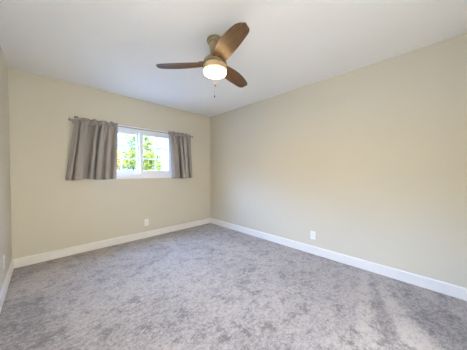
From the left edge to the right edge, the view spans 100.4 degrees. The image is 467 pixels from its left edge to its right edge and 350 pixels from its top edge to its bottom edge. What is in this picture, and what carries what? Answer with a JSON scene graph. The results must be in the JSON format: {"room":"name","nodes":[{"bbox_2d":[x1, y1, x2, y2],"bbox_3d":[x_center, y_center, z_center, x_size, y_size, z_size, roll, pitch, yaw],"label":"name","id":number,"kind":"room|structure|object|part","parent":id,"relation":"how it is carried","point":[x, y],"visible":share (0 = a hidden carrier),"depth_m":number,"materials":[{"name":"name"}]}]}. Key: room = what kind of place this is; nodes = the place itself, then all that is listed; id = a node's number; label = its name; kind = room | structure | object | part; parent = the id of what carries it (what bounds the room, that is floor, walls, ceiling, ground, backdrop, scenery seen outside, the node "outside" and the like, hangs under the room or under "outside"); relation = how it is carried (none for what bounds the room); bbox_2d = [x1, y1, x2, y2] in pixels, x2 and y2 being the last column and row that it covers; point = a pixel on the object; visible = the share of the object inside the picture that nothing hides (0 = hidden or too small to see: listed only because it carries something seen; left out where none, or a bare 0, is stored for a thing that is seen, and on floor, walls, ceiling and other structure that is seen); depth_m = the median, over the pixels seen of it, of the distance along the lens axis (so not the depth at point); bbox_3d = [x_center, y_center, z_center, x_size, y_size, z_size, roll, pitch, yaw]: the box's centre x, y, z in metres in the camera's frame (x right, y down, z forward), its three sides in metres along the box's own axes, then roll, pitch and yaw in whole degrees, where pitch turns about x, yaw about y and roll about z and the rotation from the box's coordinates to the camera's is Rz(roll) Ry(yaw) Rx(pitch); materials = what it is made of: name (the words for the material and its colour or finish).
{"room":"empty bedroom","nodes":[
{"label":"empty bedroom","id":0,"kind":"room"},
{"bbox_2d":[0,46,11,291],"bbox_3d":[-1.260,-0.048,0.778,0.140,2.440,4.300,-1,1,-44],"label":"wall","id":1,"kind":"structure","parent":0,"point":[5,190],"depth_m":2.04,"materials":[{"name":"paint"}]},
{"bbox_2d":[0,260,13,311],"bbox_3d":[-1.199,1.115,0.847,0.014,0.112,4.286,-1,1,-44],"label":"baseboard","id":2,"kind":"structure","parent":1,"relation":"attached to","point":[3,292],"depth_m":1.91,"materials":[{"name":"white paint"}]},
{"bbox_2d":[8,68,209,258],"bbox_3d":[-1.674,-0.094,3.479,3.330,2.440,0.140,-1,1,-44],"label":"wall","id":3,"kind":"structure","parent":0,"point":[50,212],"depth_m":2.82,"materials":[{"name":"paint"}]},
{"bbox_2d":[12,218,209,267],"bbox_3d":[-1.619,1.071,3.444,3.050,0.112,0.014,-1,1,-44],"label":"baseboard","id":4,"kind":"structure","parent":3,"relation":"attached to","point":[28,260],"depth_m":2.98,"materials":[{"name":"white paint"}]},
{"bbox_2d":[68,118,192,137],"bbox_3d":[-1.579,-0.773,3.384,1.992,0.075,0.115,-1,1,-44],"label":"curtain rod","id":5,"kind":"object","parent":3,"relation":"attached to","point":[69,119],"visible":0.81,"depth_m":3.23,"materials":[{"name":"silver metal"}]},
{"bbox_2d":[66,116,117,179],"bbox_3d":[-2.062,-0.379,2.867,0.639,0.900,0.158,-1,1,-42],"label":"curtain","id":6,"kind":"object","parent":5,"relation":"hanging from","point":[93,148],"visible":1,"depth_m":2.87,"materials":[{"name":"grey fabric"}]},
{"bbox_3d":[-1.553,-0.780,3.357,1.896,0.015,0.015,-1,1,-44],"label":"rod","id":7,"kind":"part","parent":5,"relation":"part of","materials":[{"name":"silver metal"}]},
{"bbox_2d":[168,131,192,178],"bbox_3d":[-1.047,-0.389,3.870,0.532,0.917,0.157,-1,1,-44],"label":"curtain","id":8,"kind":"object","parent":5,"relation":"hanging from","point":[180,143],"visible":1,"depth_m":3.83,"materials":[{"name":"grey fabric"}]},
{"bbox_2d":[99,124,171,178],"bbox_3d":[-1.669,-0.388,3.461,1.210,0.895,0.137,-1,1,-44],"label":"window","id":9,"kind":"structure","parent":3,"relation":"in","point":[139,173],"depth_m":3.46,"materials":[{"name":"white plastic"}]},
{"bbox_3d":[-1.890,-0.393,3.281,0.575,0.747,0.034,-1,1,-44],"label":"sash","id":10,"kind":"part","parent":9,"relation":"part of","materials":[{"name":"white plastic"}]},
{"bbox_3d":[-1.631,0.050,3.431,1.210,0.020,0.032,-1,1,-44],"label":"sill","id":11,"kind":"part","parent":9,"relation":"part of","materials":[{"name":"white paint"}]},
{"bbox_3d":[-1.458,-0.400,3.651,0.575,0.747,0.034,-1,1,-44],"label":"sash","id":12,"kind":"part","parent":9,"relation":"part of","materials":[{"name":"white plastic"}]},
{"bbox_2d":[144,219,148,225],"bbox_3d":[-1.564,0.851,3.499,0.073,0.118,0.008,-1,1,-44],"label":"power outlet","id":13,"kind":"object","parent":3,"relation":"attached to","point":[146,221],"visible":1,"depth_m":3.50,"materials":[{"name":"plastic"}]},
{"bbox_2d":[0,223,466,349],"bbox_3d":[-0.119,1.211,1.915,3.330,0.120,4.580,-1,1,-44],"label":"floor","id":14,"kind":"structure","parent":0,"point":[210,286],"depth_m":1.75,"materials":[{"name":"carpet"}]},
{"bbox_2d":[0,0,466,116],"bbox_3d":[-0.123,-1.348,1.871,3.330,0.120,4.580,-1,1,-44],"label":"ceiling","id":15,"kind":"structure","parent":0,"point":[112,46],"depth_m":1.86,"materials":[{"name":"paint"}]},
{"bbox_2d":[156,22,249,97],"bbox_3d":[-0.084,-1.037,1.869,0.966,0.502,0.985,-1,1,-44],"label":"ceiling fan","id":16,"kind":"object","parent":15,"relation":"hanging from","point":[214,65],"visible":1,"depth_m":1.77,"materials":[{"name":"brown wood"}]},
{"bbox_3d":[-0.508,-1.059,1.884,0.475,0.036,0.156,0,1,4],"label":"blade","id":17,"kind":"part","parent":16,"relation":"part of","materials":[{"name":"brown wood"}]},
{"bbox_3d":[-0.176,-0.971,1.856,0.214,0.036,0.214,-1,1,-44],"label":"lamp shade","id":18,"kind":"part","parent":16,"relation":"part of","materials":[{"name":"white glass"}]},
{"bbox_3d":[-0.036,-1.054,1.552,0.156,0.036,0.475,-1,1,-26],"label":"blade","id":19,"kind":"part","parent":16,"relation":"part of","materials":[{"name":"brown wood"}]},
{"bbox_3d":[0.015,-1.064,2.126,0.156,0.036,0.475,1,1,34],"label":"blade","id":20,"kind":"part","parent":16,"relation":"part of","materials":[{"name":"brown wood"}]},
{"bbox_2d":[210,33,466,287],"bbox_3d":[1.019,-0.089,3.009,0.140,2.440,4.300,-1,1,-44],"label":"wall","id":21,"kind":"structure","parent":0,"point":[371,160],"depth_m":2.33,"materials":[{"name":"paint"}]},
{"bbox_2d":[310,231,315,239],"bbox_3d":[1.142,0.866,2.795,0.008,0.118,0.073,-1,1,-44],"label":"power outlet","id":22,"kind":"object","parent":21,"relation":"attached to","point":[312,233],"visible":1,"depth_m":2.80,"materials":[{"name":"plastic"}]},
{"bbox_2d":[210,218,466,300],"bbox_3d":[0.970,1.075,2.970,0.014,0.112,4.286,-1,1,-44],"label":"baseboard","id":23,"kind":"structure","parent":21,"relation":"attached to","point":[442,287],"depth_m":2.33,"materials":[{"name":"white paint"}]},
{"label":"outside","id":24,"kind":"structure","parent":0,"visible":0},
{"bbox_3d":[-11.028,1.536,15.243,120.000,0.300,150.000,-1,1,-44],"label":"ground","id":25,"kind":"structure","parent":24,"visible":0},
{"bbox_2d":[117,150,124,169],"bbox_3d":[-5.141,0.095,8.402,0.886,2.912,0.679,-1,1,-44],"label":"tree","id":26,"kind":"object","parent":25,"relation":"on","point":[118,152],"visible":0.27,"depth_m":8.46,"materials":[{"name":"green plant"}]},
{"bbox_2d":[117,134,144,170],"bbox_3d":[-5.563,-0.582,10.326,2.015,4.194,1.284,-1,1,-44],"label":"tree","id":27,"kind":"object","parent":25,"relation":"on","point":[131,150],"visible":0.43,"depth_m":10.23,"materials":[{"name":"green plant"}]},
{"bbox_2d":[117,141,163,169],"bbox_3d":[-7.127,-0.775,14.830,3.750,4.436,1.698,-1,1,-44],"label":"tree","id":28,"kind":"object","parent":25,"relation":"on","point":[152,141],"visible":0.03,"depth_m":14.93,"materials":[{"name":"green plant"}]},
{"bbox_2d":[143,136,163,170],"bbox_3d":[-3.594,-0.144,8.467,1.165,3.383,0.836,-1,1,-44],"label":"tree","id":29,"kind":"object","parent":25,"relation":"on","point":[149,165],"visible":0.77,"depth_m":8.32,"materials":[{"name":"green plant"}]},
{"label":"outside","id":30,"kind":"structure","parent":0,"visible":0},
{"bbox_2d":[122,167,167,170],"bbox_3d":[-36.403,-2.311,91.118,150.000,5.140,18.000,-1,1,-44],"label":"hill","id":31,"kind":"structure","parent":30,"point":[165,168],"depth_m":90.30,"materials":[{"name":"white"}]}
]}

